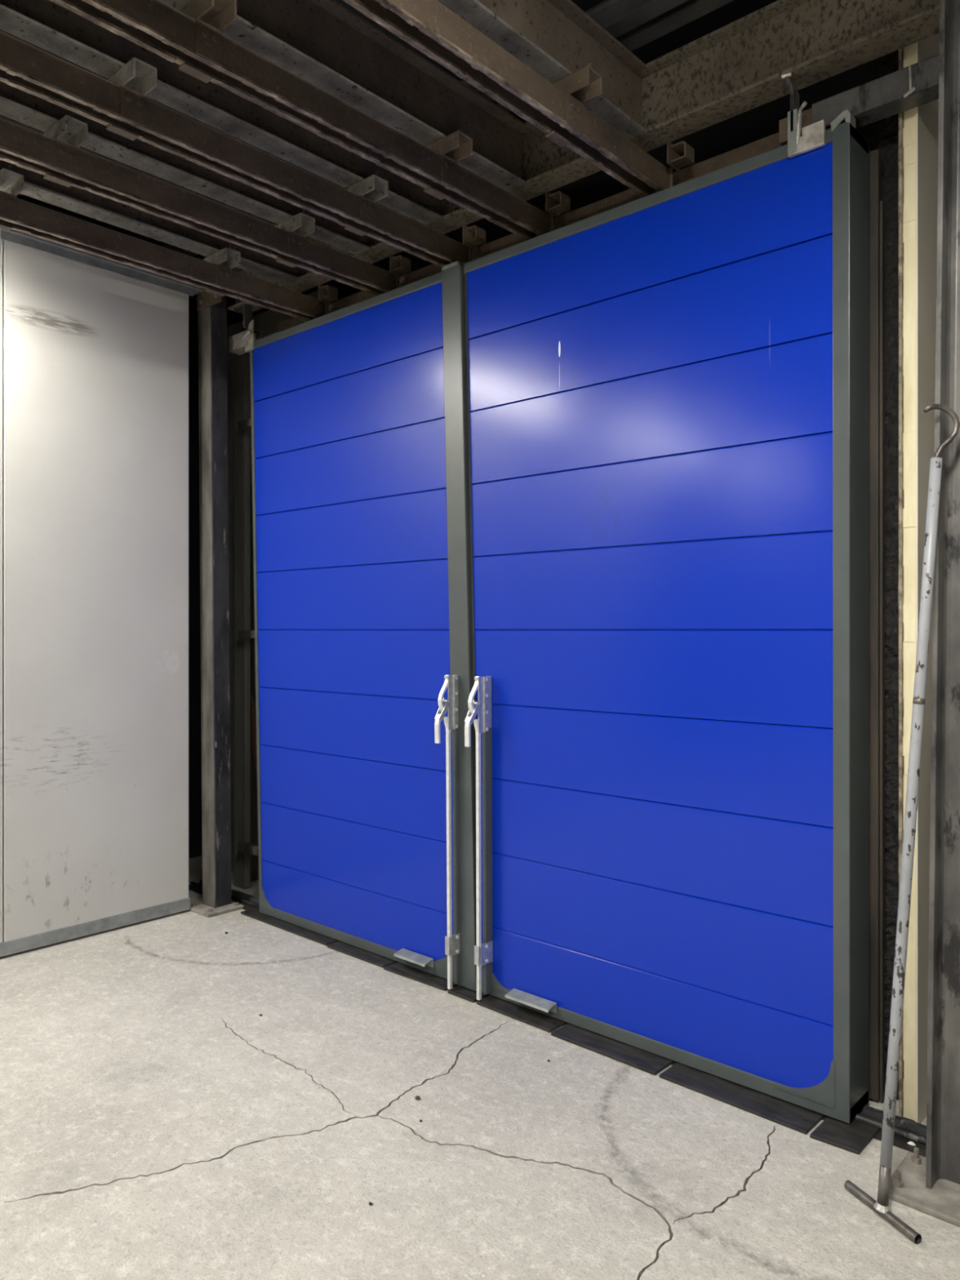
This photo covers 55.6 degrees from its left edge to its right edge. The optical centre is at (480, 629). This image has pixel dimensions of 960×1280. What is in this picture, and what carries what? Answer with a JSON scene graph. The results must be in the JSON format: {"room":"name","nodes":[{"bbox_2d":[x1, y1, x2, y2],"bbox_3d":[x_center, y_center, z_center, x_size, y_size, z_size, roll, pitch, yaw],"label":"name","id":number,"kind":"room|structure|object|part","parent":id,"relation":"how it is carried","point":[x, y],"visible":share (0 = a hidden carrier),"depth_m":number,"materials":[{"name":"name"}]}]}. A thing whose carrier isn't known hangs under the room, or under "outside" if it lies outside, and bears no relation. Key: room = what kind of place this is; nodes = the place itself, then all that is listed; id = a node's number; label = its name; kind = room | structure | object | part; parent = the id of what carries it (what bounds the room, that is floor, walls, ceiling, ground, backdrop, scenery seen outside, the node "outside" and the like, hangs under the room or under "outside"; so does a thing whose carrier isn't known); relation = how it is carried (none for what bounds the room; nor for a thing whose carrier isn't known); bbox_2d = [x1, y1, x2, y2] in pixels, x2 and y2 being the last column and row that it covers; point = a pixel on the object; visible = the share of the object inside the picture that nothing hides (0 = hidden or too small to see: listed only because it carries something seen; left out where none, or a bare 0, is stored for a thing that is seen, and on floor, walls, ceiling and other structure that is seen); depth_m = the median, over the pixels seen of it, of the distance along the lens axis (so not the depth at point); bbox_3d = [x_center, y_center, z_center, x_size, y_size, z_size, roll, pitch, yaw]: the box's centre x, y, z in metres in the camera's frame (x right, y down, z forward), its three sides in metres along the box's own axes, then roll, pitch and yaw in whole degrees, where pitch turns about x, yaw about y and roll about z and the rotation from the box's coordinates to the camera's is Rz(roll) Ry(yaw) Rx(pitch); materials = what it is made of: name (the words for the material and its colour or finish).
{"room":"warehouse loading area","nodes":[
{"label":"warehouse loading area","id":0,"kind":"room"},
{"bbox_2d":[0,164,328,320],"bbox_3d":[-3.376,-1.724,1.996,0.195,0.200,7.632,0,0,42],"label":"ceiling beam","id":1,"kind":"structure","parent":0,"point":[215,274],"depth_m":4.09,"materials":[{"name":"metal"}]},
{"bbox_3d":[-1.918,-1.681,3.650,0.094,0.113,0.092,0,0,42],"label":"clamp plate","id":2,"kind":"part","parent":1,"relation":"part of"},
{"bbox_3d":[-1.255,-1.681,4.383,0.094,0.113,0.092,0,0,42],"label":"clamp plate","id":3,"kind":"part","parent":1,"relation":"part of","materials":[{"name":"brown metal"}]},
{"bbox_3d":[-0.841,-1.686,4.840,0.100,0.104,0.012,0,0,42],"label":"plate","id":4,"kind":"part","parent":1,"relation":"part of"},
{"bbox_2d":[0,111,399,295],"bbox_3d":[-2.968,-1.724,1.627,0.195,0.200,7.632,0,0,42],"label":"ceiling beam","id":5,"kind":"structure","parent":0,"point":[55,154],"depth_m":3.58,"materials":[{"name":"metal"}]},
{"bbox_3d":[-1.508,-1.681,3.284,0.094,0.113,0.092,0,0,42],"label":"clamp plate","id":6,"kind":"part","parent":5,"relation":"part of","materials":[{"name":"brown metal"}]},
{"bbox_3d":[-0.836,-1.681,4.027,0.094,0.113,0.092,0,0,42],"label":"clamp plate","id":7,"kind":"part","parent":5,"relation":"part of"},
{"bbox_3d":[-0.433,-1.686,4.471,0.100,0.104,0.012,0,0,42],"label":"plate","id":8,"kind":"part","parent":5,"relation":"part of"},
{"bbox_2d":[188,293,243,858],"bbox_3d":[-4.509,-0.400,3.437,0.100,4.100,8.450,0,0,42],"label":"wall","id":9,"kind":"structure","parent":0,"point":[233,317],"depth_m":6.20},
{"bbox_2d":[0,31,471,266],"bbox_3d":[-2.612,-1.724,1.305,0.195,0.200,7.632,0,0,42],"label":"ceiling beam","id":10,"kind":"structure","parent":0,"point":[119,103],"depth_m":3.13,"materials":[{"name":"metal"}]},
{"bbox_3d":[-1.149,-1.681,2.965,0.094,0.113,0.092,0,0,42],"label":"clamp plate","id":11,"kind":"part","parent":10,"relation":"part of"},
{"bbox_3d":[-0.485,-1.681,3.700,0.094,0.113,0.092,0,0,42],"label":"clamp plate","id":12,"kind":"part","parent":10,"relation":"part of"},
{"bbox_3d":[-0.077,-1.686,4.149,0.100,0.104,0.012,0,0,42],"label":"plate","id":13,"kind":"part","parent":10,"relation":"part of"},
{"bbox_2d":[226,290,318,888],"bbox_3d":[-1.336,-0.200,5.530,1.000,3.500,0.230,0,0,42],"label":"lining","id":14,"kind":"object","parent":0,"point":[243,779],"visible":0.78,"depth_m":5.49,"materials":[{"name":"black metal"}]},
{"bbox_3d":[-1.432,-0.052,5.488,0.115,3.195,0.040,0,0,42],"label":"lining post","id":15,"kind":"part","parent":14,"relation":"part of","materials":[{"name":"black metal"}]},
{"bbox_2d":[275,128,862,333],"bbox_3d":[0.066,-1.726,4.188,3.280,0.077,0.080,0,0,42],"label":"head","id":16,"kind":"object","parent":14,"relation":"attached to","point":[769,143],"visible":0.29,"depth_m":3.78},
{"bbox_2d":[16,0,777,271],"bbox_3d":[-1.431,-2.500,0.654,8.200,0.100,8.450,0,0,42],"label":"ceiling","id":17,"kind":"structure","parent":0,"point":[735,10],"depth_m":3.76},
{"bbox_2d":[0,856,959,1279],"bbox_3d":[-1.431,1.554,0.654,8.200,0.009,8.450,0,0,42],"label":"floor","id":18,"kind":"structure","parent":0,"point":[154,1125],"depth_m":2.75,"materials":[{"name":"concrete"}]},
{"bbox_2d":[0,228,204,957],"bbox_3d":[-3.014,-0.224,3.477,0.135,3.523,4.315,0,0,42],"label":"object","id":19,"kind":"object","parent":18,"relation":"on","point":[94,349],"visible":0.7,"depth_m":4.58,"materials":[{"name":"white metal"}]},
{"bbox_3d":[-3.049,1.505,3.462,0.092,0.066,4.246,0,0,42],"label":"rail","id":20,"kind":"part","parent":19,"relation":"part of","materials":[{"name":"grey metal"}]},
{"bbox_2d":[188,257,244,917],"bbox_3d":[-1.476,-0.260,5.059,0.257,3.620,0.225,0,0,42],"label":"steel post","id":21,"kind":"object","parent":18,"relation":"on","point":[211,308],"visible":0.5,"depth_m":5.06,"materials":[{"name":"metal"}]},
{"bbox_3d":[-1.493,-1.917,5.028,0.240,0.265,0.011,0,0,42],"label":"splice plate","id":22,"kind":"part","parent":21,"relation":"part of","materials":[{"name":"brown metal"}]},
{"bbox_3d":[-1.473,1.541,5.056,0.232,0.018,0.225,0,0,42],"label":"plate","id":23,"kind":"part","parent":21,"relation":"part of","materials":[{"name":"grey metal"}]},
{"bbox_2d":[162,0,688,256],"bbox_3d":[-0.451,-2.175,4.048,4.500,0.130,0.070,0,0,42],"label":"purlin","id":24,"kind":"object","parent":21,"relation":"on","point":[617,17],"visible":0.02,"depth_m":3.19,"materials":[{"name":"metal"}]},
{"bbox_2d":[227,0,939,314],"bbox_3d":[0.161,-1.877,3.812,4.075,0.330,0.190,0,0,42],"label":"girder","id":25,"kind":"object","parent":21,"relation":"attached to","point":[737,68],"depth_m":3.14,"materials":[{"name":"metal"}]},
{"bbox_2d":[0,114,300,284],"bbox_3d":[-3.446,-1.915,1.960,0.104,0.241,7.485,0,0,42],"label":"joist","id":26,"kind":"object","parent":25,"relation":"attached to","point":[82,202],"visible":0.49,"depth_m":4.08,"materials":[{"name":"metal"}]},
{"bbox_2d":[0,29,370,254],"bbox_3d":[-3.038,-1.915,1.591,0.104,0.241,7.485,0,0,42],"label":"joist","id":27,"kind":"object","parent":25,"relation":"attached to","point":[16,104],"visible":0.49,"depth_m":3.60,"materials":[{"name":"metal"}]},
{"bbox_2d":[0,0,442,225],"bbox_3d":[-2.682,-1.915,1.269,0.104,0.241,7.485,0,0,42],"label":"joist","id":28,"kind":"object","parent":25,"relation":"attached to","point":[46,24],"visible":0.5,"depth_m":3.18,"materials":[{"name":"wood"}]},
{"bbox_2d":[232,303,255,352],"bbox_3d":[-1.296,-1.660,5.038,0.200,0.269,0.065,0,0,42],"label":"hanger","id":29,"kind":"object","parent":25,"relation":"attached to","point":[249,336],"visible":1,"depth_m":5.01,"materials":[{"name":"grey metal"}]},
{"bbox_2d":[229,328,262,355],"bbox_3d":[-1.320,-1.620,5.130,0.220,0.090,0.070,0,0,42],"label":"tube","id":30,"kind":"object","parent":29,"relation":"attached to","point":[237,346],"visible":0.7,"depth_m":5.12,"materials":[{"name":"grey metal"}]},
{"bbox_3d":[-1.258,-1.571,4.989,0.078,0.093,0.016,0,0,42],"label":"clip plate","id":31,"kind":"part","parent":29,"relation":"part of","materials":[{"name":"grey metal"}]},
{"bbox_2d":[238,261,476,991],"bbox_3d":[-0.745,-0.028,4.561,2.022,3.124,0.313,0,0,42],"label":"door leaf","id":32,"kind":"structure","parent":29,"relation":"hanging from","point":[357,422],"depth_m":4.35,"materials":[{"name":"metal"}]},
{"bbox_3d":[-1.276,-1.192,5.225,0.338,0.045,0.040,0,0,42],"label":"frame arm","id":33,"kind":"part","parent":32,"relation":"part of"},
{"bbox_3d":[-1.262,0.028,5.213,0.375,0.045,0.040,0,0,42],"label":"frame arm","id":34,"kind":"part","parent":32,"relation":"part of"},
{"bbox_3d":[-1.248,1.268,5.200,0.412,0.045,0.040,0,0,42],"label":"frame arm","id":35,"kind":"part","parent":32,"relation":"part of"},
{"bbox_3d":[-0.653,-1.394,4.483,1.600,0.288,0.030,0,0,42],"label":"panel","id":36,"kind":"part","parent":32,"relation":"part of","materials":[{"name":"blue metal"}]},
{"bbox_3d":[-0.646,-1.093,4.477,1.600,0.309,0.030,0,0,42],"label":"panel","id":37,"kind":"part","parent":32,"relation":"part of","materials":[{"name":"blue metal"}]},
{"bbox_3d":[-0.639,-0.780,4.470,1.600,0.309,0.030,0,0,42],"label":"panel","id":38,"kind":"part","parent":32,"relation":"part of","materials":[{"name":"blue metal"}]},
{"bbox_3d":[-0.632,-0.469,4.464,1.600,0.309,0.030,0,0,42],"label":"panel","id":39,"kind":"part","parent":32,"relation":"part of","materials":[{"name":"blue metal"}]},
{"bbox_3d":[-0.625,-0.157,4.458,1.600,0.309,0.030,0,0,42],"label":"panel","id":40,"kind":"part","parent":32,"relation":"part of","materials":[{"name":"blue metal"}]},
{"bbox_3d":[-0.618,0.155,4.452,1.600,0.309,0.030,0,0,42],"label":"panel","id":41,"kind":"part","parent":32,"relation":"part of","materials":[{"name":"blue metal"}]},
{"bbox_3d":[-0.611,0.468,4.445,1.600,0.309,0.030,0,0,42],"label":"panel","id":42,"kind":"part","parent":32,"relation":"part of","materials":[{"name":"blue metal"}]},
{"bbox_3d":[-0.604,0.779,4.439,1.600,0.309,0.030,0,0,42],"label":"panel","id":43,"kind":"part","parent":32,"relation":"part of","materials":[{"name":"blue metal"}]},
{"bbox_3d":[-0.598,1.091,4.433,1.600,0.309,0.030,0,0,42],"label":"panel","id":44,"kind":"part","parent":32,"relation":"part of","materials":[{"name":"blue metal"}]},
{"bbox_3d":[-0.591,1.370,4.427,1.598,0.242,0.030,0,0,42],"label":"panel","id":45,"kind":"part","parent":32,"relation":"part of","materials":[{"name":"blue metal"}]},
{"bbox_3d":[-0.547,1.510,4.470,1.604,0.048,0.168,0,0,42],"label":"rail","id":46,"kind":"part","parent":32,"relation":"part of","materials":[{"name":"grey metal"}]},
{"bbox_3d":[-0.615,-1.556,4.532,1.604,0.043,0.168,0,0,42],"label":"rail","id":47,"kind":"part","parent":32,"relation":"part of","materials":[{"name":"metal"}]},
{"bbox_3d":[-0.299,1.481,4.093,0.201,0.038,0.058,0,0,42],"label":"foot pull","id":48,"kind":"part","parent":32,"relation":"part of","materials":[{"name":"silver metal"}]},
{"bbox_3d":[-0.153,0.275,3.882,0.022,0.163,0.057,0,0,42],"label":"handle","id":49,"kind":"part","parent":32,"relation":"part of","materials":[{"name":"metal"}]},
{"bbox_3d":[-0.132,0.980,3.894,0.026,1.109,0.016,0,0,42],"label":"rod","id":50,"kind":"part","parent":32,"relation":"part of","materials":[{"name":"metal"}]},
{"bbox_3d":[-0.120,0.312,3.909,0.034,0.232,0.062,0,0,42],"label":"lock plate","id":51,"kind":"part","parent":32,"relation":"part of","materials":[{"name":"silver metal"}]},
{"bbox_3d":[-0.810,-1.753,4.760,0.007,0.082,0.085,0,0,42],"label":"hanger plate","id":52,"kind":"part","parent":25,"relation":"part of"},
{"bbox_3d":[-0.786,-1.753,4.738,0.072,0.082,0.085,0,0,42],"label":"stub bracket","id":53,"kind":"part","parent":25,"relation":"part of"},
{"bbox_2d":[160,0,524,191],"bbox_3d":[-2.337,-1.915,0.957,0.104,0.241,7.485,0,0,42],"label":"joist","id":54,"kind":"object","parent":25,"relation":"attached to","point":[324,43],"visible":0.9,"depth_m":3.14,"materials":[{"name":"metal"}]},
{"bbox_2d":[49,0,553,239],"bbox_3d":[-2.267,-1.724,0.993,0.195,0.200,7.632,0,0,42],"label":"ceiling beam","id":55,"kind":"structure","parent":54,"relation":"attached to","point":[193,38],"depth_m":2.87,"materials":[{"name":"metal"}]},
{"bbox_3d":[-0.810,-1.681,2.647,0.094,0.113,0.092,0,0,42],"label":"clamp plate","id":56,"kind":"part","parent":55,"relation":"part of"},
{"bbox_3d":[-0.144,-1.681,3.383,0.094,0.113,0.092,0,0,42],"label":"clamp plate","id":57,"kind":"part","parent":55,"relation":"part of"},
{"bbox_3d":[0.268,-1.686,3.837,0.100,0.104,0.012,0,0,42],"label":"plate","id":58,"kind":"part","parent":55,"relation":"part of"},
{"bbox_3d":[-0.402,-1.753,4.391,0.007,0.082,0.085,0,0,42],"label":"hanger plate","id":59,"kind":"part","parent":25,"relation":"part of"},
{"bbox_3d":[-0.378,-1.753,4.370,0.072,0.082,0.085,0,0,42],"label":"stub bracket","id":60,"kind":"part","parent":25,"relation":"part of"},
{"bbox_3d":[-0.046,-1.753,4.069,0.007,0.082,0.085,0,0,42],"label":"hanger plate","id":61,"kind":"part","parent":25,"relation":"part of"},
{"bbox_3d":[-0.022,-1.753,4.048,0.072,0.082,0.085,0,0,42],"label":"stub bracket","id":62,"kind":"part","parent":25,"relation":"part of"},
{"bbox_2d":[436,0,646,138],"bbox_3d":[-1.918,-1.915,0.578,0.104,0.241,7.485,0,0,42],"label":"joist","id":63,"kind":"object","parent":25,"relation":"attached to","point":[556,39],"visible":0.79,"depth_m":2.99,"materials":[{"name":"metal"}]},
{"bbox_2d":[342,0,673,197],"bbox_3d":[-1.848,-1.724,0.614,0.195,0.200,7.632,0,0,42],"label":"ceiling beam","id":64,"kind":"structure","parent":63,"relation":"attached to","point":[556,108],"depth_m":2.83,"materials":[{"name":"metal"}]},
{"bbox_3d":[0.278,-1.681,3.008,0.094,0.113,0.092,0,0,42],"label":"clamp plate","id":65,"kind":"part","parent":64,"relation":"part of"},
{"bbox_3d":[0.687,-1.686,3.458,0.100,0.104,0.012,0,0,42],"label":"plate","id":66,"kind":"part","parent":64,"relation":"part of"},
{"bbox_3d":[0.299,-1.753,3.757,0.007,0.082,0.085,0,0,42],"label":"hanger plate","id":67,"kind":"part","parent":25,"relation":"part of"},
{"bbox_3d":[0.323,-1.753,3.736,0.072,0.082,0.085,0,0,42],"label":"stub bracket","id":68,"kind":"part","parent":25,"relation":"part of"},
{"bbox_3d":[0.718,-1.753,3.378,0.007,0.082,0.085,0,0,42],"label":"hanger plate","id":69,"kind":"part","parent":25,"relation":"part of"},
{"bbox_3d":[0.742,-1.753,3.357,0.072,0.082,0.085,0,0,42],"label":"stub bracket","id":70,"kind":"part","parent":25,"relation":"part of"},
{"bbox_2d":[781,71,825,157],"bbox_3d":[1.041,-1.665,2.923,0.136,0.274,0.052,0,0,42],"label":"hanger","id":71,"kind":"object","parent":25,"relation":"attached to","point":[813,137],"visible":1,"depth_m":2.92,"materials":[{"name":"silver metal"}]},
{"bbox_2d":[463,109,869,1123],"bbox_3d":[0.549,-0.042,3.389,1.645,3.151,0.310,0,0,42],"label":"door leaf","id":72,"kind":"structure","parent":71,"relation":"hanging from","point":[668,389],"depth_m":3.21,"materials":[{"name":"metal"}]},
{"bbox_3d":[-0.024,0.275,3.765,0.022,0.163,0.057,0,0,42],"label":"handle","id":73,"kind":"part","parent":72,"relation":"part of","materials":[{"name":"metal"}]},
{"bbox_3d":[-0.005,0.980,3.780,0.020,1.109,0.016,0,0,42],"label":"rod","id":74,"kind":"part","parent":72,"relation":"part of","materials":[{"name":"metal"}]},
{"bbox_3d":[0.016,0.312,3.800,0.033,0.232,0.082,0,0,42],"label":"lock plate","id":75,"kind":"part","parent":72,"relation":"part of","materials":[{"name":"silver metal"}]},
{"bbox_3d":[0.202,1.489,3.640,0.221,0.038,0.058,0,0,42],"label":"foot pull","id":76,"kind":"part","parent":72,"relation":"part of","materials":[{"name":"silver metal"}]},
{"bbox_3d":[0.552,-1.394,3.393,1.629,0.288,0.030,0,0,42],"label":"panel","id":77,"kind":"part","parent":72,"relation":"part of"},
{"bbox_3d":[0.556,-1.093,3.390,1.620,0.309,0.030,0,0,42],"label":"panel","id":78,"kind":"part","parent":72,"relation":"part of","materials":[{"name":"blue metal"}]},
{"bbox_3d":[0.559,-0.780,3.387,1.611,0.309,0.030,0,0,42],"label":"panel","id":79,"kind":"part","parent":72,"relation":"part of","materials":[{"name":"blue metal"}]},
{"bbox_3d":[0.563,-0.469,3.384,1.602,0.309,0.030,0,0,42],"label":"panel","id":80,"kind":"part","parent":72,"relation":"part of","materials":[{"name":"blue metal"}]},
{"bbox_3d":[0.566,-0.157,3.381,1.593,0.309,0.030,0,0,42],"label":"panel","id":81,"kind":"part","parent":72,"relation":"part of","materials":[{"name":"blue metal"}]},
{"bbox_3d":[0.569,0.155,3.377,1.584,0.309,0.030,0,0,42],"label":"panel","id":82,"kind":"part","parent":72,"relation":"part of","materials":[{"name":"blue metal"}]},
{"bbox_3d":[0.573,0.468,3.374,1.574,0.309,0.030,0,0,42],"label":"panel","id":83,"kind":"part","parent":72,"relation":"part of","materials":[{"name":"blue metal"}]},
{"bbox_3d":[0.576,0.779,3.371,1.565,0.309,0.030,0,0,42],"label":"panel","id":84,"kind":"part","parent":72,"relation":"part of","materials":[{"name":"blue metal"}]},
{"bbox_3d":[0.580,1.091,3.368,1.556,0.309,0.030,0,0,42],"label":"panel","id":85,"kind":"part","parent":72,"relation":"part of","materials":[{"name":"blue metal"}]},
{"bbox_3d":[0.583,1.370,3.365,1.547,0.242,0.030,0,0,42],"label":"panel","id":86,"kind":"part","parent":72,"relation":"part of","materials":[{"name":"blue metal"}]},
{"bbox_3d":[0.594,-1.556,3.439,1.643,0.043,0.168,0,0,42],"label":"rail","id":87,"kind":"part","parent":72,"relation":"part of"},
{"bbox_3d":[0.627,1.510,3.409,1.552,0.048,0.168,0,0,42],"label":"rail","id":88,"kind":"part","parent":72,"relation":"part of","materials":[{"name":"grey metal"}]},
{"bbox_3d":[1.043,-1.564,2.909,0.116,0.072,0.014,0,0,42],"label":"clip plate","id":89,"kind":"part","parent":71,"relation":"part of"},
{"bbox_2d":[778,54,938,146],"bbox_3d":[1.210,-1.659,2.885,0.525,0.095,0.088,0,0,42],"label":"beam","id":90,"kind":"structure","parent":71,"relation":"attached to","point":[915,85],"depth_m":2.83,"materials":[{"name":"grey metal"}]},
{"bbox_2d":[250,693,257,777],"bbox_3d":[-1.272,0.968,5.411,0.424,1.164,0.020,0,0,42],"label":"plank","id":91,"kind":"object","parent":18,"relation":"on","point":[253,715],"visible":0.2,"depth_m":5.48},
{"bbox_2d":[414,1095,420,1100],"bbox_3d":[-0.204,1.544,3.007,0.025,0.011,0.015,0,0,42],"label":"pebble","id":92,"kind":"object","parent":18,"relation":"on","point":[417,1097],"visible":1,"depth_m":3.00,"materials":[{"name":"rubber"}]},
{"bbox_2d":[188,879,926,1157],"bbox_3d":[0.341,1.538,3.657,5.600,0.024,0.158,0,0,42],"label":"floor track","id":93,"kind":"object","parent":18,"relation":"on","point":[905,1131],"visible":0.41,"depth_m":2.83,"materials":[{"name":"steel"}]},
{"bbox_2d":[240,907,339,946],"bbox_3d":[-0.974,1.544,4.775,0.750,0.012,0.168,0,0,42],"label":"flap","id":94,"kind":"object","parent":93,"relation":"on","point":[255,913],"visible":0.56,"depth_m":4.71,"materials":[{"name":"black rubber"}]},
{"bbox_2d":[326,941,397,968],"bbox_3d":[-0.536,1.544,4.372,0.410,0.012,0.178,0,0,42],"label":"flap","id":95,"kind":"object","parent":93,"relation":"on","point":[342,947],"visible":0.56,"depth_m":4.32,"materials":[{"name":"black rubber"}]},
{"bbox_2d":[383,961,457,991],"bbox_3d":[-0.235,1.544,4.093,0.385,0.012,0.187,0,0,42],"label":"flap","id":96,"kind":"object","parent":93,"relation":"on","point":[406,971],"visible":0.51,"depth_m":4.06,"materials":[{"name":"black rubber"}]},
{"bbox_2d":[448,985,489,1002],"bbox_3d":[-0.019,1.543,3.899,0.153,0.012,0.187,0,0,42],"label":"flap","id":97,"kind":"object","parent":93,"relation":"on","point":[468,994],"visible":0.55,"depth_m":3.85,"materials":[{"name":"black rubber"}]},
{"bbox_2d":[476,995,567,1032],"bbox_3d":[0.189,1.544,3.703,0.393,0.011,0.197,0,0,42],"label":"flap","id":98,"kind":"object","parent":93,"relation":"on","point":[546,1023],"visible":0.56,"depth_m":3.65,"materials":[{"name":"black rubber"}]},
{"bbox_2d":[551,1022,674,1075],"bbox_3d":[0.510,1.543,3.399,0.464,0.012,0.218,0,0,42],"label":"flap","id":99,"kind":"object","parent":93,"relation":"on","point":[651,1063],"visible":0.56,"depth_m":3.34,"materials":[{"name":"black rubber"}]},
{"bbox_2d":[906,1141,915,1145],"bbox_3d":[1.298,1.544,2.737,0.016,0.012,0.022,0,0,-31],"label":"chip","id":100,"kind":"object","parent":93,"relation":"on","point":[911,1143],"visible":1,"depth_m":2.73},
{"bbox_2d":[659,1062,825,1134],"bbox_3d":[0.884,1.544,3.053,0.526,0.011,0.229,0,0,42],"label":"plate","id":101,"kind":"object","parent":18,"relation":"on","point":[801,1119],"visible":0.56,"depth_m":2.99,"materials":[{"name":"black rubber"}]},
{"bbox_2d":[809,1111,882,1154],"bbox_3d":[1.139,1.544,2.817,0.147,0.011,0.238,0,0,42],"label":"flap","id":102,"kind":"object","parent":18,"relation":"on","point":[855,1136],"visible":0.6,"depth_m":2.78,"materials":[{"name":"black rubber"}]},
{"bbox_2d":[869,148,884,1101],"bbox_3d":[1.301,-0.015,2.989,0.040,3.110,0.030,0,0,42],"label":"board","id":103,"kind":"object","parent":18,"relation":"on","point":[877,206],"visible":0.89,"depth_m":2.98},
{"bbox_2d":[869,49,898,1098],"bbox_3d":[1.389,-0.235,3.047,0.122,3.550,0.137,0,0,42],"label":"foam mass","id":104,"kind":"object","parent":18,"relation":"on","point":[884,135],"visible":0.28,"depth_m":3.01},
{"bbox_2d":[844,403,959,1244],"bbox_3d":[1.114,0.471,2.445,0.259,2.157,0.250,0,0,42],"label":"pole","id":105,"kind":"object","parent":18,"relation":"on","point":[882,1206],"visible":1,"depth_m":2.42,"materials":[{"name":"metal"}]},
{"bbox_2d":[898,32,939,1123],"bbox_3d":[1.468,-0.262,2.996,0.055,3.616,0.386,0,0,42],"label":"panel","id":106,"kind":"object","parent":18,"relation":"on","point":[917,126],"visible":0.61,"depth_m":2.87,"materials":[{"name":"beige plastic"}]},
{"bbox_2d":[888,0,959,1226],"bbox_3d":[1.388,-0.400,2.401,0.562,3.900,0.253,0,0,42],"label":"steel post","id":107,"kind":"object","parent":18,"relation":"on","point":[930,1184],"visible":0.89,"depth_m":2.52,"materials":[{"name":"grey metal"}]},
{"bbox_2d":[192,0,733,259],"bbox_3d":[-0.364,-2.195,4.145,4.500,0.130,0.070,0,0,42],"label":"purlin","id":108,"kind":"object","parent":107,"relation":"attached to","point":[689,11],"visible":0.02,"depth_m":3.21,"materials":[{"name":"metal"}]},
{"bbox_3d":[1.387,1.542,2.400,0.562,0.016,0.250,0,0,42],"label":"plate","id":109,"kind":"part","parent":107,"relation":"part of","materials":[{"name":"grey metal"}]},
{"bbox_2d":[252,61,871,316],"bbox_3d":[1.436,-0.400,3.825,8.200,4.100,0.100,0,0,42],"label":"wall","id":110,"kind":"structure","parent":0,"point":[762,122],"depth_m":4.12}
]}

